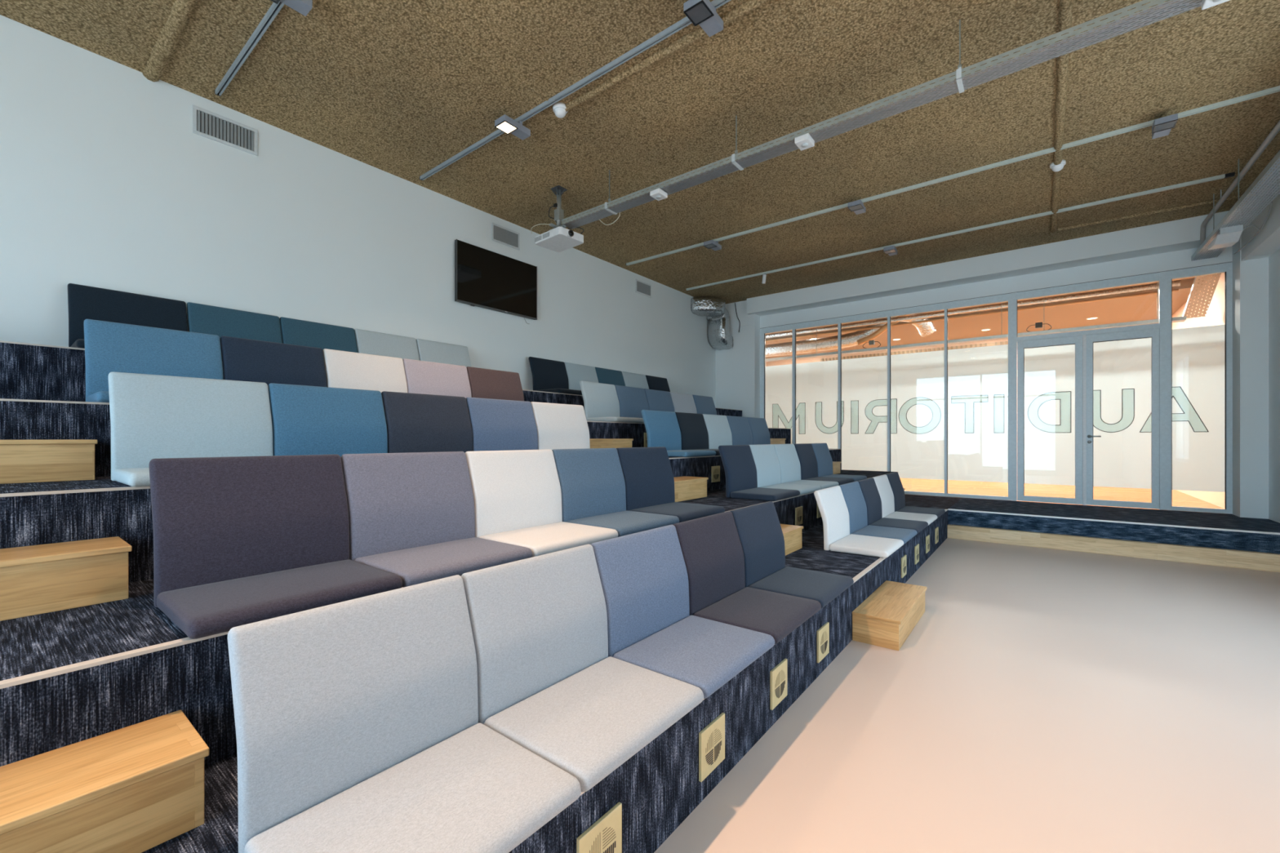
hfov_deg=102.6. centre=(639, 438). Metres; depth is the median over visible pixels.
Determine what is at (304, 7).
lamp
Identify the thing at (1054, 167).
smoke detector
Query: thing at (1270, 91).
track
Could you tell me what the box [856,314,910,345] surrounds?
duct
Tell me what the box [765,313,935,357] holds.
ventilation duct
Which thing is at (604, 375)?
seat
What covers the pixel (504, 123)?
lamp
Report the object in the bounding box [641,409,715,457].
seat
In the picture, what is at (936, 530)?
grille
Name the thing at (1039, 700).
floor
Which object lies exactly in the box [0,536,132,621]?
wooden step
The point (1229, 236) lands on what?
light fixture
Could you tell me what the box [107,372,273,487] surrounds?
seat
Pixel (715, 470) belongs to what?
grille
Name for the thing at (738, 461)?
seat
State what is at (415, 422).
seat
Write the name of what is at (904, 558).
grille
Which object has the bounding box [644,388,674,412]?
seat
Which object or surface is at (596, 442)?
wooden step
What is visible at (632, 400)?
seat
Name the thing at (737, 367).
wall
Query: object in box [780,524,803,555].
wooden step
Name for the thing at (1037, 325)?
junction box
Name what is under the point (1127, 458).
door
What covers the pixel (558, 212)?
mount
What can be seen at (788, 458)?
seat
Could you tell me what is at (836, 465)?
wooden step
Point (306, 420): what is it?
seat
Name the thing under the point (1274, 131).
conduit pipe
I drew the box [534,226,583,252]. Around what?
projector
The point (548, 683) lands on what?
seat
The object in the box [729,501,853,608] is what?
seat
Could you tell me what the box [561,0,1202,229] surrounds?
cable tray
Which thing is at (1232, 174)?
track
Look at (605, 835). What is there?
grille
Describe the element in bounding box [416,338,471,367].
seat
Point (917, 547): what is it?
grille
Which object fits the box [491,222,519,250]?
air vent
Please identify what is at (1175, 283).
ceiling pipe
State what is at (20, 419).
tier
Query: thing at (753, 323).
trim
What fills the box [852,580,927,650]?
wooden step
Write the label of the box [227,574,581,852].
seat
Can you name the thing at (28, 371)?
tier
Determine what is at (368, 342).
seat
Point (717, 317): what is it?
duct
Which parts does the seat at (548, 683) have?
backrest, seat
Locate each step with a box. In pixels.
[0,439,97,484]
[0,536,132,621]
[0,710,208,852]
[589,438,633,448]
[673,475,708,502]
[770,438,786,444]
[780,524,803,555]
[832,461,840,474]
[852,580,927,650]
[947,497,1279,554]
[947,524,1279,572]
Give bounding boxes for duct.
[690,296,733,350]
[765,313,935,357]
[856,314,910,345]
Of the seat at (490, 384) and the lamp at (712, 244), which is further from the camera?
the lamp at (712, 244)
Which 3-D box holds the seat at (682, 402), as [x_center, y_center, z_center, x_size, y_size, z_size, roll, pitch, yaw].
[0.913,-0.472,8.348,0.641,0.547,0.672,0,0,38]
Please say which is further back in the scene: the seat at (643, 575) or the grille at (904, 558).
the grille at (904, 558)
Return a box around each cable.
[599,212,620,225]
[734,302,740,332]
[1233,201,1272,254]
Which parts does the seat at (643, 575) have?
backrest, seat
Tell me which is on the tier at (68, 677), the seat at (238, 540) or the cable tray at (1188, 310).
the seat at (238, 540)
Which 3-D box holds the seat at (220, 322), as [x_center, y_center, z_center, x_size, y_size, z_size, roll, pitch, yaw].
[-3.414,-0.884,4.444,0.641,0.547,0.672,0,0,38]
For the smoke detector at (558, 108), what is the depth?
4.61 m
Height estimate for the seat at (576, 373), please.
0.547 m
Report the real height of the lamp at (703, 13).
0.106 m
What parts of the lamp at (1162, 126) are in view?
lamp glass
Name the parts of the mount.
ceiling plate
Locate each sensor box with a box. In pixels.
[649,187,667,200]
[795,133,814,151]
[1201,0,1230,9]
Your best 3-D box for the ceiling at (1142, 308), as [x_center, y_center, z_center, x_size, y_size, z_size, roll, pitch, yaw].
[6.144,-2.840,11.822,9.140,0.620,5.000,0,0,38]
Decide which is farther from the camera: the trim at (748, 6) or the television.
the television
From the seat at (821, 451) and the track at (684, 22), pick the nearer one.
the track at (684, 22)
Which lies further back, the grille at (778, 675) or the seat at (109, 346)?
the seat at (109, 346)
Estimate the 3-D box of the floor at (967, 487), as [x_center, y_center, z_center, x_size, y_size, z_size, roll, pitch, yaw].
[6.107,1.095,11.775,9.140,0.110,5.120,0,0,38]
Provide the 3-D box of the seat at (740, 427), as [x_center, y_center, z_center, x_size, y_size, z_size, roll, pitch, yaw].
[1.718,-0.060,7.721,0.641,0.547,0.672,0,0,38]
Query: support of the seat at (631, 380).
on the tier at (28, 371)
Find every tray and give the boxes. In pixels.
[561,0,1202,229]
[765,281,1186,362]
[765,320,1185,362]
[1182,273,1221,318]
[1191,150,1279,261]
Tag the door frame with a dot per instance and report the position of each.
(1160, 277)
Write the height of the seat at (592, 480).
0.547 m
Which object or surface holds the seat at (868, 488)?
on the tier at (659, 786)
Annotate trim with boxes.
[142,0,198,81]
[400,0,554,104]
[564,0,768,111]
[729,323,755,328]
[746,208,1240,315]
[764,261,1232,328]
[765,275,1208,334]
[1049,0,1072,232]
[1056,193,1255,231]
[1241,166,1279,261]
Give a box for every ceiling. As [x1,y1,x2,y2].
[0,0,1279,304]
[765,277,1203,358]
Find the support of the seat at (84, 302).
on the tier at (28, 371)
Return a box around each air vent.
[192,104,257,155]
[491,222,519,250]
[635,279,651,297]
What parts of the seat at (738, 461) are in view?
backrest, seat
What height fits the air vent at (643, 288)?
0.242 m
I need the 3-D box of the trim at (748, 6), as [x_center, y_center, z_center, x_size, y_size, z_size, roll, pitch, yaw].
[1.556,-2.994,2.920,5.763,0.074,0.082,0,0,38]
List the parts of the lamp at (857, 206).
lamp glass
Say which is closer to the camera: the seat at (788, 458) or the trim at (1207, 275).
the seat at (788, 458)
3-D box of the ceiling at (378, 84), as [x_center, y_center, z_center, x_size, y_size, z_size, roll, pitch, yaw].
[0.589,-3.075,3.599,8.720,0.150,15.000,0,0,38]
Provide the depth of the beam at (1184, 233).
8.29 m
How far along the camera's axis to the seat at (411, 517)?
2.58 m
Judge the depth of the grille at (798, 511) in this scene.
5.57 m
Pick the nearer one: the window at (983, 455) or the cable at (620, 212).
the cable at (620, 212)
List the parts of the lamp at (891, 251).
lamp glass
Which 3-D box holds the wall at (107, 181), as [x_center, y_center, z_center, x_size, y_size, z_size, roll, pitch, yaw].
[-2.690,-0.775,6.159,0.200,4.450,15.000,0,0,38]
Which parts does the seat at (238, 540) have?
backrest, seat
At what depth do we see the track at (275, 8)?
3.89 m
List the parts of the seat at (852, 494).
backrest, seat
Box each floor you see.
[653,537,1279,852]
[900,478,1229,514]
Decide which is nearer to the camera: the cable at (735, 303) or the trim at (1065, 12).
the trim at (1065, 12)
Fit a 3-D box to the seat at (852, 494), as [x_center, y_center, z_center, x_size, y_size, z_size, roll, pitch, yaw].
[2.496,0.763,5.393,0.641,0.547,0.672,0,0,38]
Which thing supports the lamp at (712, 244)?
attached to the track at (1270, 91)
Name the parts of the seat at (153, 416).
seat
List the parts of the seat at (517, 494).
backrest, seat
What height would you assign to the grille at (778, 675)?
0.192 m
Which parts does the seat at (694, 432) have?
backrest, seat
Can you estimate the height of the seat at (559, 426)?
0.547 m
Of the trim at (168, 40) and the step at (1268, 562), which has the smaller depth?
the trim at (168, 40)
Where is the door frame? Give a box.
[1012,271,1165,510]
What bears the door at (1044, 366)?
attached to the door frame
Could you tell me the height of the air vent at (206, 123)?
0.242 m
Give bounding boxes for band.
[820,341,1008,361]
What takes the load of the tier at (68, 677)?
on the tier at (659, 786)
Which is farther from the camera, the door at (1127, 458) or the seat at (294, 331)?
the door at (1127, 458)
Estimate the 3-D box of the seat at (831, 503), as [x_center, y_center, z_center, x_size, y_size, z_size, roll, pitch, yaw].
[2.079,0.763,4.859,0.641,0.547,0.672,0,0,38]
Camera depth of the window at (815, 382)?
10.53 m
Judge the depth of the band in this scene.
13.83 m
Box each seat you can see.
[67,283,188,348]
[84,319,223,402]
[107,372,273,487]
[148,454,402,639]
[186,302,282,356]
[220,336,327,386]
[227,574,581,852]
[267,382,387,457]
[279,316,357,352]
[322,348,407,392]
[341,451,532,587]
[354,328,419,360]
[381,391,472,453]
[402,358,471,398]
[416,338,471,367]
[461,544,703,791]
[465,449,617,557]
[466,366,524,400]
[466,397,537,451]
[528,356,582,395]
[531,401,590,449]
[551,448,679,537]
[564,362,598,390]
[579,380,644,422]
[591,524,774,698]
[595,367,625,386]
[614,385,648,417]
[616,446,724,522]
[622,371,648,389]
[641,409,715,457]
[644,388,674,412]
[645,375,670,391]
[669,391,697,413]
[673,511,821,644]
[675,412,719,455]
[692,394,716,414]
[702,413,732,448]
[718,444,799,501]
[725,415,752,444]
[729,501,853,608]
[746,417,770,444]
[749,444,821,495]
[773,444,839,489]
[794,443,853,485]
[810,443,866,481]
[813,485,903,558]
[839,481,917,545]
[856,477,928,533]
[873,474,937,524]
[885,471,945,518]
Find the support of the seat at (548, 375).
on the tier at (28, 371)
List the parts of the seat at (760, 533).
backrest, seat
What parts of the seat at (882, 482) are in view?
backrest, seat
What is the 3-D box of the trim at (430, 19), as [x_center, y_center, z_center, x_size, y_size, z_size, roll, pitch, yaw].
[-2.960,-3.012,1.806,0.058,0.050,7.204,0,0,38]
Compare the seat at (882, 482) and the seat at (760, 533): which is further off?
the seat at (882, 482)
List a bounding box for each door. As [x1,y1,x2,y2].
[1017,335,1082,504]
[1086,328,1159,509]
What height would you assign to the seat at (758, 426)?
0.547 m
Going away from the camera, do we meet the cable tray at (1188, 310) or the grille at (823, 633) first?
the grille at (823, 633)
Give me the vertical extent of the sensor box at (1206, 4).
0.056 m
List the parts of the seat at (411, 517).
backrest, seat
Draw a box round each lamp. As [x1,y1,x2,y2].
[270,0,312,16]
[494,114,530,140]
[683,0,723,36]
[703,240,721,250]
[847,199,866,214]
[883,245,897,256]
[1151,113,1177,138]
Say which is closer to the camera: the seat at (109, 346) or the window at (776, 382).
the seat at (109, 346)
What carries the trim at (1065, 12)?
attached to the ceiling at (378, 84)
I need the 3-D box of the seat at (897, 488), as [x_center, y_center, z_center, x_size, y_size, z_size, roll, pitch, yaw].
[3.747,0.763,6.997,0.641,0.547,0.672,0,0,38]
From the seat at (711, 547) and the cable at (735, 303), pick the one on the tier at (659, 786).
the seat at (711, 547)
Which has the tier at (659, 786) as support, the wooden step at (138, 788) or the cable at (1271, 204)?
the wooden step at (138, 788)
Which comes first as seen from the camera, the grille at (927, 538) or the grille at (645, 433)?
the grille at (927, 538)
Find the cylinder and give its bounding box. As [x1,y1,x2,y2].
[761,273,766,284]
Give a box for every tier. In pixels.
[0,340,742,417]
[0,398,791,476]
[0,448,840,582]
[0,469,897,766]
[142,494,961,852]
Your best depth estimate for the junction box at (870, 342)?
10.60 m
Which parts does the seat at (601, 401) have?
backrest, seat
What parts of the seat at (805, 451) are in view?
backrest, seat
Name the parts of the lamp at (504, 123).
lamp glass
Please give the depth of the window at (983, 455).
8.81 m
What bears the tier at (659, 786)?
on the floor at (1039, 700)
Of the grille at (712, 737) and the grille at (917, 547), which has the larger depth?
the grille at (917, 547)
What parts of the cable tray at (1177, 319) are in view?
rail, hanger rod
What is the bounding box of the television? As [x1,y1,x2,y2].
[454,239,537,324]
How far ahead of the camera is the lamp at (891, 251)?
7.85 m
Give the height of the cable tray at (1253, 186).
0.500 m
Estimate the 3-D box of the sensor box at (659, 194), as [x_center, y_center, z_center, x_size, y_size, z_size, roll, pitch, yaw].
[0.194,-2.514,5.303,0.120,0.056,0.150,0,0,38]
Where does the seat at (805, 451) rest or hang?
on the tier at (68, 677)
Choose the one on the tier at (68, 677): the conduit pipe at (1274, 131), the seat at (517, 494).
the seat at (517, 494)
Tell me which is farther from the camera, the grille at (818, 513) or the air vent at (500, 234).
the air vent at (500, 234)
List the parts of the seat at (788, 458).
backrest, seat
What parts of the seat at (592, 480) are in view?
backrest, seat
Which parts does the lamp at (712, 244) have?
lamp glass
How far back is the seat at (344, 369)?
4.46 m
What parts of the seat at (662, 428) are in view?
backrest, seat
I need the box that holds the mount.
[530,185,584,234]
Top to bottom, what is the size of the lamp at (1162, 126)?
0.106 m
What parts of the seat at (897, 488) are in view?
backrest, seat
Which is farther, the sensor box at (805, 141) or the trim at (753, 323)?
the trim at (753, 323)
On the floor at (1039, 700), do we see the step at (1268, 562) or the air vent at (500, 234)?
the step at (1268, 562)
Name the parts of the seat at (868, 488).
backrest, seat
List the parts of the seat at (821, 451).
backrest, seat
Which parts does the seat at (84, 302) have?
seat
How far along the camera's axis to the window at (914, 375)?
9.38 m
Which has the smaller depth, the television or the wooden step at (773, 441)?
the television
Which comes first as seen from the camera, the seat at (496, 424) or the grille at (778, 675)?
the grille at (778, 675)
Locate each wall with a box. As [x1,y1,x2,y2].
[0,14,715,407]
[715,209,1268,519]
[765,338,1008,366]
[1172,272,1224,508]
[1268,248,1279,523]
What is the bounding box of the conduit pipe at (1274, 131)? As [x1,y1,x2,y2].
[1200,120,1279,245]
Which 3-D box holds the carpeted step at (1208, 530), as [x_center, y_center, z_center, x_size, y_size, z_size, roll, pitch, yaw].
[6.386,1.242,7.172,3.373,0.415,1.795,0,0,38]
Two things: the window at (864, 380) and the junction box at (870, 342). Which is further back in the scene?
the junction box at (870, 342)
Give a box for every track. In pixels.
[214,0,284,96]
[419,0,730,180]
[625,85,1279,266]
[686,172,1235,290]
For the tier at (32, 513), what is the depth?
2.17 m
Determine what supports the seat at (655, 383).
on the tier at (28, 371)
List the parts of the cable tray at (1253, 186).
hanger rod, hanger rod, rail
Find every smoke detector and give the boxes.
[552,102,568,118]
[1049,159,1066,171]
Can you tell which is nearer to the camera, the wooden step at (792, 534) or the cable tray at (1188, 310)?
the wooden step at (792, 534)
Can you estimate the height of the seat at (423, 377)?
0.547 m
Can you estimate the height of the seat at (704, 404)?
0.547 m
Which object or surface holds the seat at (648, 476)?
on the tier at (68, 677)
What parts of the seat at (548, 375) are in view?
backrest, seat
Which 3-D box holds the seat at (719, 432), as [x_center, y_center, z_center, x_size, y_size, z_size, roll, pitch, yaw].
[1.301,-0.060,7.186,0.641,0.547,0.672,0,0,38]
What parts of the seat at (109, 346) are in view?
seat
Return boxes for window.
[760,324,793,444]
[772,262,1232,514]
[793,317,839,448]
[839,310,888,471]
[888,302,945,496]
[945,293,1012,500]
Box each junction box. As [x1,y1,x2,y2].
[862,340,880,348]
[1026,322,1051,332]
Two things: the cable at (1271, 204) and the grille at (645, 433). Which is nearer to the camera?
the cable at (1271, 204)
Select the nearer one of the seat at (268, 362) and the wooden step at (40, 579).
the wooden step at (40, 579)
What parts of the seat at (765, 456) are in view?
backrest, seat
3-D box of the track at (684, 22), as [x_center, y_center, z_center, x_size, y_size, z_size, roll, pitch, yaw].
[0.483,-2.982,3.555,7.612,0.035,0.040,0,0,38]
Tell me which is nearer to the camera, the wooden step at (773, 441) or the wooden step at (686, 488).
the wooden step at (686, 488)
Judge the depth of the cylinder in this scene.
9.27 m
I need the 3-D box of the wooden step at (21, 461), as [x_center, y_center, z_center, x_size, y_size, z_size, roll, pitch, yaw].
[-3.282,0.111,2.246,0.318,0.206,1.222,0,0,38]
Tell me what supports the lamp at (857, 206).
attached to the track at (1270, 91)
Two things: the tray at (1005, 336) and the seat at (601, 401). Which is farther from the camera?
the tray at (1005, 336)
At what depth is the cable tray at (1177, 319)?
9.41 m
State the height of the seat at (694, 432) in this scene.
0.547 m
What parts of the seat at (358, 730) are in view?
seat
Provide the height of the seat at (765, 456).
0.547 m
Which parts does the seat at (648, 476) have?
backrest, seat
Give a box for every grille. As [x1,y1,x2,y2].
[576,801,622,852]
[644,432,647,447]
[698,712,724,782]
[711,466,719,482]
[769,658,786,710]
[795,506,802,525]
[816,502,821,518]
[817,622,829,662]
[901,555,906,577]
[914,543,919,564]
[925,534,929,553]
[934,526,938,543]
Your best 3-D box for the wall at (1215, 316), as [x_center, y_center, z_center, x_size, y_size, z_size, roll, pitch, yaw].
[9.786,-1.000,8.980,0.100,4.300,5.000,0,0,38]
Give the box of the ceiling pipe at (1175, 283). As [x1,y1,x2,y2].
[765,280,1180,342]
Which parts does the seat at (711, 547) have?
backrest, seat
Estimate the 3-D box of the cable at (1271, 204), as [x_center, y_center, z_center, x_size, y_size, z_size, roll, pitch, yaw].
[7.437,-2.528,6.231,0.021,0.255,1.186,0,0,36]
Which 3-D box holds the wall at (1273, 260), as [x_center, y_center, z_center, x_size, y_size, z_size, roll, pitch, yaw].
[3.792,-0.775,0.941,0.200,4.450,14.150,0,0,38]
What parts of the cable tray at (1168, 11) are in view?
hanger rod, hanger rod, hanger rod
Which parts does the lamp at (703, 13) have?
lamp glass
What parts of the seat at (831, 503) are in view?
backrest, seat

